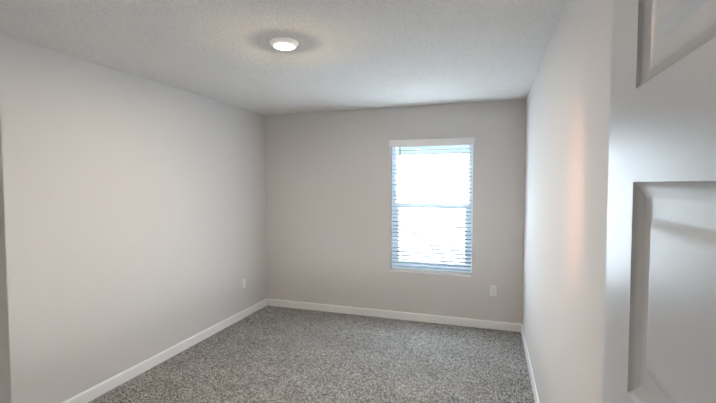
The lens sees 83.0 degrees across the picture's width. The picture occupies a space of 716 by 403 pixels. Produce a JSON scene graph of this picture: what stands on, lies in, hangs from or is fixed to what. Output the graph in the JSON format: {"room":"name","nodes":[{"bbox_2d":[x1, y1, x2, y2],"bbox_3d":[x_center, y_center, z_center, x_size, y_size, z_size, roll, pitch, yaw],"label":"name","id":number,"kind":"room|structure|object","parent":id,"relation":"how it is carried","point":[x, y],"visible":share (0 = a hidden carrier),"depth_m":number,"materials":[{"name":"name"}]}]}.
{"room":"empty bedroom","nodes":[
{"label":"empty bedroom","id":0,"kind":"room"},
{"bbox_2d":[0,103,11,402],"bbox_3d":[-0.817,0.326,0.405,0.120,2.440,0.760,1,3,18],"label":"wall","id":1,"kind":"structure","parent":0,"point":[5,384],"depth_m":0.73,"materials":[{"name":"white paint"}]},
{"bbox_2d":[0,34,266,402],"bbox_3d":[-1.865,0.203,3.299,0.120,2.440,4.330,1,3,18],"label":"wall","id":2,"kind":"structure","parent":0,"point":[135,218],"depth_m":3.10,"materials":[{"name":"white paint"}]},
{"bbox_2d":[62,299,265,402],"bbox_3d":[-1.806,1.379,3.314,0.013,0.088,4.060,1,3,18],"label":"baseboard","id":3,"kind":"structure","parent":2,"relation":"attached to","point":[99,389],"depth_m":3.50,"materials":[{"name":"white wood"}]},
{"bbox_2d":[242,278,245,288],"bbox_3d":[-1.335,0.962,4.743,0.008,0.115,0.070,1,3,18],"label":"electrical outlet","id":4,"kind":"object","parent":2,"relation":"attached to","point":[243,283],"visible":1,"depth_m":4.74,"materials":[{"name":"white plastic"}]},
{"bbox_2d":[0,0,566,114],"bbox_3d":[-0.649,-1.016,1.836,3.310,0.120,6.250,1,3,18],"label":"ceiling","id":5,"kind":"structure","parent":0,"point":[355,54],"depth_m":2.56,"materials":[{"name":"white paint"}]},
{"bbox_2d":[269,37,298,49],"bbox_3d":[-0.456,-0.969,2.507,0.180,0.031,0.180,1,3,18],"label":"ceiling light","id":6,"kind":"object","parent":5,"relation":"attached to","point":[283,43],"visible":1,"depth_m":2.46,"materials":[{"name":"white glass"}]},
{"bbox_2d":[88,305,534,402],"bbox_3d":[-0.450,1.506,2.552,3.310,0.100,4.970,1,3,18],"label":"floor","id":7,"kind":"structure","parent":0,"point":[270,354],"depth_m":3.50,"materials":[{"name":"carpet"}]},
{"bbox_2d":[265,99,525,323],"bbox_3d":[0.302,0.140,4.786,3.070,2.440,0.150,1,3,18],"label":"wall","id":8,"kind":"structure","parent":0,"point":[328,206],"depth_m":4.74,"materials":[{"name":"white paint"}]},
{"bbox_2d":[266,298,517,331],"bbox_3d":[0.272,1.318,4.761,3.000,0.088,0.013,1,3,18],"label":"baseboard","id":9,"kind":"structure","parent":8,"relation":"attached to","point":[506,326],"depth_m":4.69,"materials":[{"name":"white wood"}]},
{"bbox_2d":[390,145,472,276],"bbox_3d":[0.828,0.065,4.595,0.914,1.495,0.158,1,3,18],"label":"window","id":10,"kind":"structure","parent":8,"relation":"in","point":[394,162],"depth_m":4.62,"materials":[{"name":"white plastic"}]},
{"bbox_2d":[389,137,474,273],"bbox_3d":[0.814,0.053,4.551,0.944,1.495,0.098,1,3,18],"label":"window blinds","id":11,"kind":"object","parent":10,"relation":"attached to","point":[433,142],"visible":0.94,"depth_m":4.55,"materials":[{"name":"white plastic"}]},
{"bbox_2d":[490,285,496,295],"bbox_3d":[1.456,0.959,4.359,0.070,0.115,0.008,1,3,18],"label":"electrical outlet","id":12,"kind":"object","parent":8,"relation":"attached to","point":[493,290],"visible":1,"depth_m":4.36,"materials":[{"name":"white plastic"}]},
{"bbox_2d":[522,0,612,402],"bbox_3d":[0.866,0.284,1.393,0.120,2.440,6.250,1,3,18],"label":"wall","id":13,"kind":"structure","parent":0,"point":[566,179],"depth_m":1.81,"materials":[{"name":"white paint"}]},
{"bbox_2d":[518,323,539,402],"bbox_3d":[1.009,1.431,2.094,0.013,0.088,4.625,1,3,18],"label":"baseboard","id":14,"kind":"structure","parent":13,"relation":"attached to","point":[520,327],"depth_m":3.35,"materials":[{"name":"white wood"}]},
{"bbox_2d":[602,0,715,402],"bbox_3d":[0.252,0.527,0.217,0.181,2.030,0.821,1,3,18],"label":"door","id":15,"kind":"structure","parent":13,"relation":"in","point":[660,319],"depth_m":0.41,"materials":[{"name":"grey wood"}]},
{"label":"outside","id":16,"kind":"structure","parent":0,"visible":0},
{"bbox_2d":[399,239,464,263],"bbox_3d":[9.043,1.239,20.554,70.000,0.100,35.150,1,3,18],"label":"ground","id":17,"kind":"structure","parent":16,"point":[436,251],"depth_m":12.43,"materials":[{"name":"white"}]},
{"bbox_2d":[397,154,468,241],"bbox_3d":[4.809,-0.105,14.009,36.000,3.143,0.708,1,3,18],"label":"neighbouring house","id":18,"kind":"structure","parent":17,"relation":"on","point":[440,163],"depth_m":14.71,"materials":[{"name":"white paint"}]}
]}

